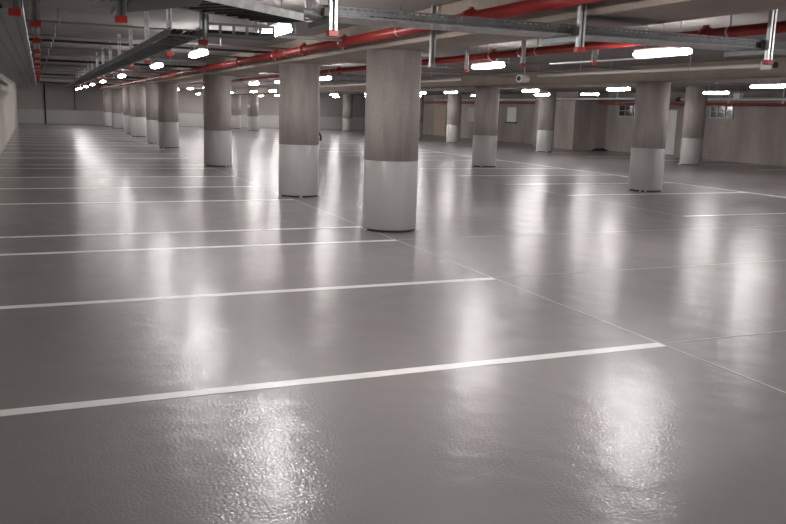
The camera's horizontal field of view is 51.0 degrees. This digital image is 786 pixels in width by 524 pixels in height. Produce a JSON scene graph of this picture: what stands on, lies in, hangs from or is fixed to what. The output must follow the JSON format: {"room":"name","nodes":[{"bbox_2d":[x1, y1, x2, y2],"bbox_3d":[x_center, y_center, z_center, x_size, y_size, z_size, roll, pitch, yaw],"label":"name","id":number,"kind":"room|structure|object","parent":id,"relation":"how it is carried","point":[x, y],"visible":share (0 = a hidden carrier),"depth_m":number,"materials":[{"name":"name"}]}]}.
{"room":"parking garage","nodes":[
{"label":"parking garage","id":0,"kind":"room"},
{"bbox_2d":[0,73,17,155],"bbox_3d":[-12.148,-4.725,25.153,0.250,2.800,70.604,-3,11,-23],"label":"wall","id":1,"kind":"structure","parent":0,"point":[8,90],"depth_m":32.71,"materials":[{"name":"concrete"}]},
{"bbox_2d":[16,83,365,129],"bbox_3d":[-13.511,-11.610,62.383,27.666,2.800,0.250,-3,11,-23],"label":"wall","id":2,"kind":"structure","parent":0,"point":[90,98],"depth_m":59.16,"materials":[{"name":"concrete"}]},
{"bbox_2d":[18,109,364,129],"bbox_3d":[-13.508,-10.720,62.413,27.096,0.960,0.011,-3,11,-23],"label":"trim","id":3,"kind":"structure","parent":2,"relation":"attached to","point":[24,115],"depth_m":59.31,"materials":[{"name":"grey paint"}]},
{"bbox_2d":[0,124,785,523],"bbox_3d":[1.182,-3.891,31.032,30.500,0.200,71.200,-3,11,-23],"label":"floor","id":4,"kind":"structure","parent":0,"point":[658,435],"depth_m":6.03,"materials":[{"name":"concrete"}]},
{"bbox_2d":[103,90,111,125],"bbox_3d":[-19.728,-10.663,57.242,0.765,2.440,0.795,-6,13,-36],"label":"concrete column","id":5,"kind":"structure","parent":4,"relation":"on","point":[107,110],"depth_m":56.90,"materials":[{"name":"grey"}]},
{"bbox_2d":[111,90,122,127],"bbox_3d":[-17.712,-9.840,53.085,0.765,2.440,0.795,-3,12,-25],"label":"concrete column","id":6,"kind":"structure","parent":4,"relation":"on","point":[116,95],"depth_m":52.80,"materials":[{"name":"grey"}]},
{"bbox_2d":[0,176,233,177],"bbox_3d":[-6.178,-1.911,18.535,5.232,0.002,0.100,-3,11,-23],"label":"parking line","id":7,"kind":"object","parent":4,"relation":"on","point":[176,176],"visible":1,"depth_m":19.12,"materials":[{"name":"white paint"}]},
{"bbox_2d":[122,88,130,132],"bbox_3d":[-14.389,-8.269,45.066,0.805,2.440,0.795,-8,14,-43],"label":"concrete column","id":8,"kind":"structure","parent":4,"relation":"on","point":[126,93],"depth_m":44.73,"materials":[{"name":"grey"}]},
{"bbox_2d":[0,186,259,188],"bbox_3d":[-5.199,-1.467,16.278,5.213,0.002,0.100,-3,11,-23],"label":"parking line","id":9,"kind":"object","parent":4,"relation":"on","point":[227,186],"visible":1,"depth_m":16.29,"materials":[{"name":"white paint"}]},
{"bbox_2d":[129,86,146,136],"bbox_3d":[-12.606,-7.426,40.764,0.781,2.440,0.795,7,11,25],"label":"concrete column","id":10,"kind":"structure","parent":4,"relation":"on","point":[137,93],"depth_m":40.50,"materials":[{"name":"grey"}]},
{"bbox_2d":[0,199,292,204],"bbox_3d":[-4.213,-1.020,14.003,5.193,0.002,0.100,-3,11,-23],"label":"parking line","id":11,"kind":"object","parent":4,"relation":"on","point":[277,199],"visible":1,"depth_m":14.07,"materials":[{"name":"white paint"}]},
{"bbox_2d":[146,84,158,143],"bbox_3d":[-9.967,-6.214,34.593,0.810,2.440,0.795,-6,13,-35],"label":"concrete column","id":12,"kind":"structure","parent":4,"relation":"on","point":[151,89],"depth_m":34.28,"materials":[{"name":"grey"}]},
{"bbox_2d":[157,82,179,147],"bbox_3d":[-8.598,-5.593,31.432,0.795,2.440,0.805,11,14,40],"label":"concrete column","id":13,"kind":"structure","parent":4,"relation":"on","point":[168,124],"depth_m":31.15,"materials":[{"name":"grey"}]},
{"bbox_2d":[0,226,361,237],"bbox_3d":[-2.824,-0.390,10.797,5.165,0.002,0.100,-3,11,-23],"label":"parking line","id":14,"kind":"object","parent":4,"relation":"on","point":[350,226],"visible":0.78,"depth_m":10.76,"materials":[{"name":"white paint"}]},
{"bbox_2d":[0,240,396,255],"bbox_3d":[-2.334,-0.169,9.668,5.156,0.002,0.100,-3,11,-23],"label":"parking line","id":15,"kind":"object","parent":4,"relation":"on","point":[367,240],"visible":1,"depth_m":9.65,"materials":[{"name":"white paint"}]},
{"bbox_2d":[203,75,232,166],"bbox_3d":[-4.800,-3.874,22.686,0.808,2.440,0.765,4,11,12],"label":"concrete column","id":16,"kind":"structure","parent":4,"relation":"on","point":[216,88],"depth_m":22.39,"materials":[{"name":"grey"}]},
{"bbox_2d":[231,95,241,128],"bbox_3d":[-11.504,-10.991,60.330,0.765,2.440,0.795,2,10,4],"label":"concrete column","id":17,"kind":"structure","parent":4,"relation":"on","point":[235,99],"depth_m":60.06,"materials":[{"name":"grey"}]},
{"bbox_2d":[0,277,495,308],"bbox_3d":[-1.344,0.281,7.384,5.136,0.002,0.100,-3,11,-23],"label":"parking line","id":18,"kind":"object","parent":4,"relation":"on","point":[489,278],"visible":1,"depth_m":7.35,"materials":[{"name":"white paint"}]},
{"bbox_2d":[247,94,257,130],"bbox_3d":[-9.628,-10.244,56.565,0.795,2.440,0.765,9,13,34],"label":"concrete column","id":19,"kind":"structure","parent":4,"relation":"on","point":[252,99],"depth_m":56.26,"materials":[{"name":"grey"}]},
{"bbox_2d":[278,63,319,197],"bbox_3d":[-1.765,-2.474,15.555,0.848,2.440,0.765,4,11,12],"label":"concrete column","id":20,"kind":"structure","parent":4,"relation":"on","point":[299,83],"depth_m":15.26,"materials":[{"name":"grey"}]},
{"bbox_2d":[0,343,664,416],"bbox_3d":[-0.366,0.724,5.127,5.116,0.002,0.100,-3,11,-23],"label":"parking line","id":21,"kind":"object","parent":4,"relation":"on","point":[84,404],"visible":1,"depth_m":5.05,"materials":[{"name":"white paint"}]},
{"bbox_2d":[342,94,352,130],"bbox_3d":[-3.468,-11.460,63.167,0.765,2.799,0.795,10,13,39],"label":"concrete column","id":22,"kind":"structure","parent":4,"relation":"on","point":[347,98],"depth_m":62.85,"materials":[{"name":"grey"}]},
{"bbox_2d":[360,49,421,232],"bbox_3d":[-0.028,-1.665,11.433,0.765,2.440,0.795,10,14,40],"label":"concrete column","id":23,"kind":"structure","parent":4,"relation":"on","point":[393,76],"depth_m":11.15,"materials":[{"name":"grey paint"}]},
{"bbox_2d":[419,94,423,138],"bbox_3d":[1.441,-8.833,49.654,0.779,2.799,0.795,1,10,-4],"label":"concrete column","id":24,"kind":"structure","parent":4,"relation":"on","point":[422,95],"depth_m":49.40,"materials":[{"name":"grey"}]},
{"bbox_2d":[446,92,461,142],"bbox_3d":[3.340,-7.889,44.821,0.807,2.799,0.765,6,11,21],"label":"concrete column","id":25,"kind":"structure","parent":4,"relation":"on","point":[454,99],"depth_m":44.54,"materials":[{"name":"grey"}]},
{"bbox_2d":[472,87,499,166],"bbox_3d":[2.888,-4.216,25.769,0.836,2.440,0.772,11,14,41],"label":"concrete column","id":26,"kind":"structure","parent":4,"relation":"on","point":[486,108],"depth_m":25.48,"materials":[{"name":"grey"}]},
{"bbox_2d":[536,89,556,151],"bbox_3d":[6.927,-6.399,37.286,0.842,2.799,0.765,6,11,22],"label":"concrete column","id":27,"kind":"structure","parent":4,"relation":"on","point":[546,110],"depth_m":37.01,"materials":[{"name":"grey"}]},
{"bbox_2d":[379,233,785,392],"bbox_3d":[1.516,0.389,7.249,0.018,0.002,8.800,-3,11,-23],"label":"joint","id":28,"kind":"object","parent":4,"relation":"on","point":[379,233],"visible":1,"depth_m":6.60,"materials":[{"name":"concrete"}]},
{"bbox_2d":[398,225,785,239],"bbox_3d":[3.885,-0.474,12.319,8.280,0.002,0.014,-3,11,-23],"label":"joint","id":29,"kind":"object","parent":4,"relation":"on","point":[780,225],"visible":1,"depth_m":11.88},
{"bbox_2d":[418,149,785,197],"bbox_3d":[5.107,-3.080,26.683,0.070,0.002,21.000,-3,11,-23],"label":"parking line","id":30,"kind":"object","parent":4,"relation":"on","point":[418,149],"visible":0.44,"depth_m":23.29,"materials":[{"name":"white paint"}]},
{"bbox_2d":[424,169,784,234],"bbox_3d":[3.556,-1.445,17.549,0.020,0.002,14.300,-3,11,-23],"label":"joint","id":31,"kind":"object","parent":4,"relation":"on","point":[424,169],"visible":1,"depth_m":15.28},
{"bbox_2d":[505,260,783,276],"bbox_3d":[3.757,0.026,9.576,5.880,0.002,0.014,-3,11,-23],"label":"joint","id":32,"kind":"object","parent":4,"relation":"on","point":[778,260],"visible":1,"depth_m":9.17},
{"bbox_2d":[628,82,670,191],"bbox_3d":[5.839,-2.853,18.824,0.805,2.440,0.795,2,10,1],"label":"concrete column","id":33,"kind":"structure","parent":4,"relation":"on","point":[652,99],"depth_m":18.56,"materials":[{"name":"grey"}]},
{"bbox_2d":[569,192,746,195],"bbox_3d":[5.970,-1.512,18.294,5.030,0.002,0.090,-3,11,-23],"label":"parking line","id":34,"kind":"object","parent":4,"relation":"on","point":[732,192],"visible":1,"depth_m":18.43,"materials":[{"name":"white paint"}]},
{"bbox_2d":[678,86,707,164],"bbox_3d":[10.921,-4.945,30.014,0.805,2.799,0.765,-1,11,-13],"label":"concrete column","id":35,"kind":"structure","parent":4,"relation":"on","point":[695,100],"depth_m":29.74,"materials":[{"name":"grey"}]},
{"bbox_2d":[668,330,785,342],"bbox_3d":[4.738,0.476,7.288,5.880,0.002,0.014,-3,11,-23],"label":"joint","id":36,"kind":"object","parent":4,"relation":"on","point":[784,330],"visible":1,"depth_m":6.38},
{"bbox_2d":[0,0,785,94],"bbox_3d":[1.269,-6.865,30.485,30.500,0.250,71.200,-3,11,-23],"label":"ceiling","id":37,"kind":"structure","parent":0,"point":[80,11],"depth_m":14.69,"materials":[{"name":"concrete"}]},
{"bbox_2d":[8,0,21,16],"bbox_3d":[-2.335,-1.826,5.037,0.101,0.665,0.528,-3,11,-23],"label":"hanger","id":38,"kind":"object","parent":37,"relation":"hanging from","point":[14,10],"visible":1,"depth_m":4.86,"materials":[{"name":"metal"}]},
{"bbox_2d":[30,0,41,26],"bbox_3d":[-2.404,-1.916,5.514,0.072,0.665,0.056,-3,11,-23],"label":"hanger","id":39,"kind":"object","parent":37,"relation":"hanging from","point":[35,21],"visible":1,"depth_m":5.55,"materials":[{"name":"metal"}]},
{"bbox_2d":[0,0,36,86],"bbox_3d":[-9.448,-4.744,20.875,0.708,0.071,34.575,-3,11,-23],"label":"cable tray","id":40,"kind":"object","parent":39,"relation":"hanging from","point":[20,71],"visible":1,"depth_m":10.16,"materials":[{"name":"metal"}]},
{"bbox_2d":[32,27,40,42],"bbox_3d":[-3.083,-2.226,7.097,0.072,0.665,0.056,-3,11,-23],"label":"hanger","id":41,"kind":"object","parent":37,"relation":"hanging from","point":[36,38],"visible":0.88,"depth_m":7.13,"materials":[{"name":"metal"}]},
{"bbox_2d":[36,79,124,83],"bbox_3d":[-16.118,-9.082,41.059,5.331,0.212,0.088,-3,11,-23],"label":"conduit","id":42,"kind":"object","parent":37,"relation":"hanging from","point":[97,81],"visible":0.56,"depth_m":41.04,"materials":[{"name":"grey"}]},
{"bbox_2d":[35,76,132,80],"bbox_3d":[-14.083,-8.159,36.363,5.290,0.212,0.088,-3,11,-23],"label":"conduit","id":43,"kind":"object","parent":37,"relation":"hanging from","point":[35,76],"visible":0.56,"depth_m":36.32,"materials":[{"name":"grey"}]},
{"bbox_2d":[35,73,144,78],"bbox_3d":[-12.282,-7.345,32.209,5.255,0.207,0.078,-3,11,-23],"label":"conduit","id":44,"kind":"object","parent":37,"relation":"hanging from","point":[35,73],"visible":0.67,"depth_m":32.24,"materials":[{"name":"metal"}]},
{"bbox_2d":[34,70,158,76],"bbox_3d":[-10.834,-6.689,28.868,5.226,0.207,0.078,-3,11,-23],"label":"conduit","id":45,"kind":"object","parent":37,"relation":"hanging from","point":[34,70],"visible":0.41,"depth_m":28.85,"materials":[{"name":"grey"}]},
{"bbox_2d":[34,63,167,73],"bbox_3d":[-9.699,-6.176,26.249,5.203,0.202,0.068,-3,11,-23],"label":"conduit","id":46,"kind":"object","parent":37,"relation":"hanging from","point":[43,63],"visible":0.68,"depth_m":26.27,"materials":[{"name":"grey"}]},
{"bbox_2d":[33,61,181,71],"bbox_3d":[-8.720,-5.730,23.992,5.184,0.207,0.078,-3,11,-23],"label":"conduit","id":47,"kind":"object","parent":37,"relation":"hanging from","point":[45,65],"visible":0.7,"depth_m":24.01,"materials":[{"name":"grey"}]},
{"bbox_2d":[32,56,202,67],"bbox_3d":[-7.429,-5.147,21.012,5.158,0.202,0.068,-3,11,-23],"label":"conduit","id":48,"kind":"object","parent":37,"relation":"hanging from","point":[46,59],"visible":0.49,"depth_m":20.94,"materials":[{"name":"metal"}]},
{"bbox_2d":[109,0,127,23],"bbox_3d":[-1.782,-1.852,5.269,0.101,0.665,0.528,-3,11,-23],"label":"hanger","id":49,"kind":"object","parent":37,"relation":"hanging from","point":[118,9],"visible":1,"depth_m":5.10,"materials":[{"name":"metal"}]},
{"bbox_2d":[127,0,202,11],"bbox_3d":[-1.412,-1.663,5.144,0.424,0.080,1.611,-3,11,-23],"label":"tray","id":50,"kind":"object","parent":49,"relation":"hanging from","point":[132,5],"visible":1,"depth_m":5.29,"materials":[{"name":"metal"}]},
{"bbox_2d":[3,38,246,57],"bbox_3d":[-5.276,-4.176,16.045,5.115,0.193,0.048,-3,11,-23],"label":"conduit","id":51,"kind":"object","parent":37,"relation":"hanging from","point":[31,46],"visible":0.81,"depth_m":15.93,"materials":[{"name":"grey"}]},
{"bbox_2d":[31,48,221,63],"bbox_3d":[-6.294,-4.633,18.393,5.135,0.200,0.064,-3,11,-23],"label":"conduit","id":52,"kind":"object","parent":37,"relation":"hanging from","point":[32,53],"visible":0.67,"depth_m":18.37,"materials":[{"name":"grey"}]},
{"bbox_2d":[128,24,133,68],"bbox_3d":[-3.932,-3.231,12.384,0.072,0.650,0.056,-3,11,-23],"label":"hanger","id":53,"kind":"object","parent":37,"relation":"hanging from","point":[131,66],"visible":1,"depth_m":12.36,"materials":[{"name":"metal"}]},
{"bbox_2d":[63,27,203,87],"bbox_3d":[-8.065,-4.800,21.609,0.268,0.063,32.950,-3,11,-23],"label":"cable tray","id":54,"kind":"object","parent":53,"relation":"on","point":[136,54],"visible":1,"depth_m":9.43,"materials":[{"name":"metal"}]},
{"bbox_2d":[144,29,195,52],"bbox_3d":[-7.988,-4.775,21.426,0.194,0.033,32.350,-3,11,-23],"label":"cable bundle","id":55,"kind":"object","parent":54,"relation":"on","point":[174,31],"visible":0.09,"depth_m":6.92,"materials":[{"name":"grey"}]},
{"bbox_2d":[26,8,256,32],"bbox_3d":[-3.084,-3.185,10.988,5.071,0.187,0.040,-3,11,-23],"label":"conduit","id":56,"kind":"object","parent":37,"relation":"hanging from","point":[59,21],"visible":0.56,"depth_m":10.69,"materials":[{"name":"grey"}]},
{"bbox_2d":[144,11,150,63],"bbox_3d":[-3.156,-2.876,10.575,0.072,0.650,0.056,-3,11,-23],"label":"hanger","id":57,"kind":"object","parent":37,"relation":"hanging from","point":[146,14],"visible":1,"depth_m":10.55,"materials":[{"name":"metal"}]},
{"bbox_2d":[29,30,270,53],"bbox_3d":[-4.493,-3.820,14.239,5.099,0.195,0.052,-3,11,-23],"label":"conduit","id":58,"kind":"object","parent":37,"relation":"hanging from","point":[30,39],"visible":0.57,"depth_m":14.19,"materials":[{"name":"metal"}]},
{"bbox_2d":[19,24,290,49],"bbox_3d":[-4.024,-3.609,13.155,5.090,0.191,0.044,-3,11,-23],"label":"conduit","id":59,"kind":"object","parent":37,"relation":"hanging from","point":[54,25],"visible":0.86,"depth_m":13.07,"materials":[{"name":"grey"}]},
{"bbox_2d":[166,8,172,56],"bbox_3d":[-2.381,-2.521,8.767,0.072,0.650,0.056,-3,11,-23],"label":"hanger","id":60,"kind":"object","parent":37,"relation":"hanging from","point":[168,11],"visible":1,"depth_m":8.76,"materials":[{"name":"metal"}]},
{"bbox_2d":[189,29,207,57],"bbox_3d":[-3.012,-3.390,12.748,0.162,0.416,0.930,-3,11,-23],"label":"ceiling light","id":61,"kind":"object","parent":37,"relation":"hanging from","point":[198,52],"visible":0.7,"depth_m":12.50,"materials":[{"name":"white"}]},
{"bbox_2d":[189,50,207,57],"bbox_3d":[-3.017,-3.221,12.779,0.162,0.073,0.930,-3,11,-23],"label":"diffuser","id":62,"kind":"object","parent":61,"relation":"attached to","point":[194,53],"depth_m":12.52,"materials":[{"name":"white"}]},
{"bbox_2d":[198,12,207,44],"bbox_3d":[-1.605,-2.165,6.958,0.072,0.650,0.056,-3,11,-23],"label":"hanger","id":63,"kind":"object","parent":37,"relation":"hanging from","point":[202,16],"visible":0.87,"depth_m":6.98,"materials":[{"name":"metal"}]},
{"bbox_2d":[207,13,274,40],"bbox_3d":[-1.388,-2.281,7.345,0.620,0.550,0.286,-3,11,-23],"label":"basket","id":64,"kind":"object","parent":37,"relation":"hanging from","point":[220,34],"visible":0.77,"depth_m":7.29,"materials":[{"name":"metal"}]},
{"bbox_2d":[208,29,271,35],"bbox_3d":[-1.394,-2.038,7.388,0.601,0.042,0.212,-3,11,-23],"label":"cable bundle","id":65,"kind":"object","parent":64,"relation":"on","point":[209,30],"visible":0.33,"depth_m":7.31,"materials":[{"name":"grey"}]},
{"bbox_2d":[181,0,312,23],"bbox_3d":[-1.345,-1.961,6.296,0.508,0.063,2.103,6,11,24],"label":"ladder","id":66,"kind":"object","parent":64,"relation":"on","point":[245,10],"visible":0.73,"depth_m":6.55,"materials":[{"name":"metal"}]},
{"bbox_2d":[258,0,291,35],"bbox_3d":[-1.247,-2.582,8.632,0.162,0.416,0.930,-3,11,-23],"label":"ceiling light","id":67,"kind":"object","parent":37,"relation":"hanging from","point":[281,28],"visible":0.7,"depth_m":8.29,"materials":[{"name":"white"}]},
{"bbox_2d":[262,26,291,35],"bbox_3d":[-1.252,-2.413,8.664,0.162,0.073,0.930,-3,11,-23],"label":"diffuser","id":68,"kind":"object","parent":67,"relation":"attached to","point":[279,30],"depth_m":8.29,"materials":[{"name":"white"}]},
{"bbox_2d":[275,22,341,41],"bbox_3d":[-1.249,-3.009,10.593,1.250,0.285,0.052,-3,11,-23],"label":"pipe","id":69,"kind":"object","parent":37,"relation":"hanging from","point":[295,36],"visible":0.79,"depth_m":10.66,"materials":[{"name":"grey"}]},
{"bbox_2d":[308,0,338,36],"bbox_3d":[-0.511,-1.913,5.802,0.101,0.665,0.528,-3,11,-23],"label":"hanger","id":70,"kind":"object","parent":37,"relation":"hanging from","point":[331,12],"visible":1,"depth_m":5.63,"materials":[{"name":"metal"}]},
{"bbox_2d":[304,4,785,54],"bbox_3d":[2.941,-1.927,7.295,7.625,0.073,0.404,-3,11,-23],"label":"cable tray","id":71,"kind":"object","parent":70,"relation":"on","point":[348,16],"visible":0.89,"depth_m":6.36,"materials":[{"name":"metal"}]},
{"bbox_2d":[304,0,339,14],"bbox_3d":[-0.527,-1.657,5.126,0.217,0.077,1.631,2,10,4],"label":"cable bundle","id":72,"kind":"object","parent":71,"relation":"in","point":[311,5],"visible":0.63,"depth_m":5.46,"materials":[{"name":"silver metal"}]},
{"bbox_2d":[370,16,783,47],"bbox_3d":[2.959,-1.907,7.272,6.841,0.035,0.286,-3,11,-23],"label":"cable bundle","id":73,"kind":"object","parent":71,"relation":"in","point":[370,16],"visible":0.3,"depth_m":6.41,"materials":[{"name":"grey"}]},
{"bbox_2d":[99,0,602,88],"bbox_3d":[-8.493,-6.626,29.332,0.160,0.364,58.000,-3,11,-23],"label":"pipe","id":74,"kind":"object","parent":37,"relation":"hanging from","point":[526,6],"visible":0.93,"depth_m":9.94,"materials":[{"name":"metal"}]},
{"bbox_2d":[264,71,437,79],"bbox_3d":[-1.492,-5.785,25.312,7.480,0.163,0.048,-3,11,-23],"label":"conduit","id":75,"kind":"object","parent":37,"relation":"hanging from","point":[271,71],"visible":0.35,"depth_m":25.32,"materials":[{"name":"grey"}]},
{"bbox_2d":[320,73,460,86],"bbox_3d":[-1.488,-5.957,26.939,0.068,0.412,16.000,-3,11,-23],"label":"conduit","id":76,"kind":"object","parent":37,"relation":"hanging from","point":[457,79],"visible":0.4,"depth_m":21.66,"materials":[{"name":"grey"}]},
{"bbox_2d":[320,67,515,77],"bbox_3d":[0.098,-5.056,21.604,7.480,0.163,0.048,-3,11,-23],"label":"conduit","id":77,"kind":"object","parent":37,"relation":"hanging from","point":[320,67],"visible":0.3,"depth_m":22.33,"materials":[{"name":"grey"}]},
{"bbox_2d":[428,4,436,66],"bbox_3d":[0.440,-2.491,9.097,0.072,0.665,0.056,-3,11,-23],"label":"hanger","id":78,"kind":"object","parent":37,"relation":"hanging from","point":[432,46],"visible":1,"depth_m":9.10,"materials":[{"name":"metal"}]},
{"bbox_2d":[101,0,785,90],"bbox_3d":[-6.801,-6.178,27.160,0.800,0.359,70.600,-3,11,-23],"label":"pipe","id":79,"kind":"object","parent":37,"relation":"attached to","point":[605,13],"depth_m":8.64,"materials":[{"name":"metal"}]},
{"bbox_2d":[344,62,555,73],"bbox_3d":[1.223,-4.544,18.980,7.480,0.157,0.036,-3,11,-23],"label":"conduit","id":80,"kind":"object","parent":37,"relation":"hanging from","point":[344,62],"visible":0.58,"depth_m":19.38,"materials":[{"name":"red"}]},
{"bbox_2d":[463,47,468,71],"bbox_3d":[1.201,-3.349,13.423,0.072,0.500,0.056,-3,11,-23],"label":"hanger","id":81,"kind":"object","parent":37,"relation":"hanging from","point":[466,62],"visible":0.86,"depth_m":13.43,"materials":[{"name":"metal"}]},
{"bbox_2d":[178,15,785,86],"bbox_3d":[-4.736,-6.279,27.970,0.160,0.338,51.500,-3,11,-23],"label":"pipe","id":82,"kind":"object","parent":37,"relation":"hanging from","point":[753,29],"visible":0.56,"depth_m":11.51,"materials":[{"name":"metal"}]},
{"bbox_2d":[472,44,504,68],"bbox_3d":[1.586,-3.437,13.737,0.162,0.416,0.930,-3,11,-23],"label":"ceiling light","id":83,"kind":"object","parent":37,"relation":"hanging from","point":[497,64],"visible":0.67,"depth_m":13.63,"materials":[{"name":"white"}]},
{"bbox_2d":[472,63,504,68],"bbox_3d":[1.581,-3.268,13.768,0.162,0.073,0.930,-3,11,-23],"label":"diffuser","id":84,"kind":"object","parent":83,"relation":"attached to","point":[474,65],"depth_m":13.67,"materials":[{"name":"white"}]},
{"bbox_2d":[231,57,785,94],"bbox_3d":[0.873,-6.546,30.378,0.800,0.359,70.600,-3,11,-23],"label":"ceiling beam","id":85,"kind":"structure","parent":37,"relation":"attached to","point":[747,74],"depth_m":19.67,"materials":[{"name":"concrete"}]},
{"bbox_2d":[520,40,525,65],"bbox_3d":[1.877,-3.058,11.869,0.072,0.470,0.056,-3,11,-23],"label":"hanger","id":86,"kind":"object","parent":37,"relation":"hanging from","point":[523,43],"visible":0.86,"depth_m":11.87,"materials":[{"name":"metal"}]},
{"bbox_2d":[516,57,529,82],"bbox_3d":[2.658,-3.917,16.800,0.175,0.520,0.285,11,14,42],"label":"cctv camera","id":87,"kind":"object","parent":37,"relation":"hanging from","point":[524,78],"visible":0.81,"depth_m":16.77,"materials":[{"name":"white plastic"}]},
{"bbox_2d":[422,56,637,69],"bbox_3d":[2.308,-4.046,16.448,7.480,0.159,0.040,-3,11,-23],"label":"conduit","id":88,"kind":"object","parent":37,"relation":"hanging from","point":[508,61],"visible":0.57,"depth_m":16.92,"materials":[{"name":"grey"}]},
{"bbox_2d":[433,91,634,100],"bbox_3d":[6.682,-9.184,45.784,1.400,0.410,23.100,-3,11,-23],"label":"pipe","id":89,"kind":"object","parent":37,"relation":"hanging from","point":[577,98],"visible":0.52,"depth_m":40.07,"materials":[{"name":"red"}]},
{"bbox_2d":[542,3,586,52],"bbox_3d":[1.359,-2.003,6.587,0.101,0.665,0.528,-3,11,-23],"label":"hanger","id":90,"kind":"object","parent":37,"relation":"hanging from","point":[579,31],"visible":1,"depth_m":6.41,"materials":[{"name":"metal"}]},
{"bbox_2d":[549,49,653,64],"bbox_3d":[3.046,-3.150,12.241,0.036,0.357,2.305,-4,12,-26],"label":"conduit","id":91,"kind":"object","parent":37,"relation":"hanging from","point":[597,60],"visible":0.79,"depth_m":12.18,"materials":[{"name":"silver metal"}]},
{"bbox_2d":[424,93,785,106],"bbox_3d":[8.070,-8.862,44.839,0.148,0.622,42.000,-3,11,-23],"label":"pipe","id":92,"kind":"object","parent":37,"relation":"hanging from","point":[726,104],"visible":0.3,"depth_m":35.06,"materials":[{"name":"metal"}]},
{"bbox_2d":[607,84,629,90],"bbox_3d":[6.377,-5.056,23.301,0.162,0.416,0.930,-3,11,-23],"label":"ceiling light","id":93,"kind":"object","parent":37,"relation":"hanging from","point":[618,88],"visible":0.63,"depth_m":23.26,"materials":[{"name":"white"}]},
{"bbox_2d":[537,49,759,76],"bbox_3d":[4.074,-3.437,14.118,0.068,0.412,5.601,-3,11,-24],"label":"conduit","id":94,"kind":"object","parent":37,"relation":"hanging from","point":[743,66],"visible":0.83,"depth_m":13.49,"materials":[{"name":"grey"}]},
{"bbox_2d":[633,21,691,57],"bbox_3d":[3.234,-2.683,9.893,0.162,0.416,0.930,-3,11,-23],"label":"ceiling light","id":95,"kind":"object","parent":37,"relation":"hanging from","point":[661,51],"visible":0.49,"depth_m":9.84,"materials":[{"name":"white"}]},
{"bbox_2d":[633,48,691,57],"bbox_3d":[3.229,-2.514,9.924,0.162,0.073,0.930,-3,11,-23],"label":"diffuser","id":96,"kind":"object","parent":95,"relation":"attached to","point":[650,52],"depth_m":9.85,"materials":[{"name":"white"}]},
{"bbox_2d":[708,92,743,98],"bbox_3d":[12.611,-6.564,32.334,0.200,0.360,2.760,-3,11,-23],"label":"junction box","id":97,"kind":"object","parent":37,"relation":"hanging from","point":[738,95],"visible":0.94,"depth_m":31.20,"materials":[{"name":"white plastic"}]},
{"bbox_2d":[676,90,785,103],"bbox_3d":[14.054,-6.089,30.370,0.190,0.500,10.200,-3,11,-23],"label":"pipe","id":98,"kind":"object","parent":37,"relation":"hanging from","point":[678,99],"visible":0.79,"depth_m":31.42,"materials":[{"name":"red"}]},
{"bbox_2d":[724,9,777,64],"bbox_3d":[3.174,-2.090,7.348,0.101,0.665,0.528,-3,11,-23],"label":"hanger","id":99,"kind":"object","parent":37,"relation":"hanging from","point":[768,46],"visible":1,"depth_m":7.16,"materials":[{"name":"metal"}]},
{"bbox_2d":[750,80,785,87],"bbox_3d":[8.432,-4.115,18.507,0.162,0.416,0.930,-3,11,-23],"label":"ceiling light","id":100,"kind":"object","parent":37,"relation":"hanging from","point":[772,85],"visible":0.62,"depth_m":18.41,"materials":[{"name":"white"}]},
{"bbox_2d":[750,85,785,87],"bbox_3d":[8.427,-3.946,18.538,0.162,0.073,0.930,-3,11,-23],"label":"diffuser","id":101,"kind":"object","parent":100,"relation":"attached to","point":[752,86],"depth_m":18.45,"materials":[{"name":"white"}]},
{"bbox_2d":[760,61,778,69],"bbox_3d":[5.266,-2.905,11.492,0.120,0.440,0.225,-3,11,-23],"label":"junction box","id":102,"kind":"object","parent":37,"relation":"hanging from","point":[775,65],"visible":0.72,"depth_m":11.46,"materials":[{"name":"grey"}]},
{"bbox_2d":[533,92,608,149],"bbox_3d":[8.984,-7.218,42.071,1.699,2.798,3.900,-3,11,-23],"label":"wall","id":103,"kind":"structure","parent":0,"point":[578,124],"depth_m":40.57,"materials":[{"name":"concrete"}]},
{"bbox_2d":[423,91,785,166],"bbox_3d":[13.087,-5.934,35.735,0.850,2.800,70.600,-3,11,-23],"label":"wall","id":104,"kind":"structure","parent":0,"point":[755,134],"depth_m":34.38,"materials":[{"name":"concrete"}]},
{"bbox_2d":[434,105,446,135],"bbox_3d":[3.249,-9.877,57.499,0.110,2.080,1.800,-3,11,-23],"label":"door","id":105,"kind":"structure","parent":104,"relation":"in","point":[440,110],"depth_m":57.44,"materials":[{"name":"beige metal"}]},
{"bbox_2d":[467,106,473,121],"bbox_3d":[5.065,-9.543,53.257,0.070,1.000,1.100,-3,11,-23],"label":"upper cabinet","id":106,"kind":"object","parent":104,"relation":"attached to","point":[470,109],"visible":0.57,"depth_m":53.30,"materials":[{"name":"metal"}]},
{"bbox_2d":[505,107,516,123],"bbox_3d":[6.982,-8.663,48.724,0.119,0.920,1.200,-3,11,-23],"label":"notice","id":107,"kind":"object","parent":104,"relation":"attached to","point":[511,111],"visible":1,"depth_m":48.70,"materials":[{"name":"white paper"}]},
{"bbox_2d":[618,105,634,116],"bbox_3d":[11.165,-7.152,39.011,0.049,0.580,1.550,-3,11,-23],"label":"window","id":108,"kind":"structure","parent":104,"relation":"in","point":[623,110],"depth_m":39.20,"materials":[{"name":"grey"}]},
{"bbox_2d":[665,108,676,154],"bbox_3d":[12.569,-5.899,37.399,0.120,2.100,1.700,-3,11,-23],"label":"door","id":109,"kind":"structure","parent":104,"relation":"in","point":[670,139],"depth_m":37.33,"materials":[{"name":"silver metal"}]},
{"bbox_2d":[709,105,733,118],"bbox_3d":[13.435,-6.133,33.717,0.049,0.540,1.250,-3,11,-23],"label":"window","id":110,"kind":"structure","parent":104,"relation":"in","point":[716,111],"depth_m":33.73,"materials":[{"name":"grey"}]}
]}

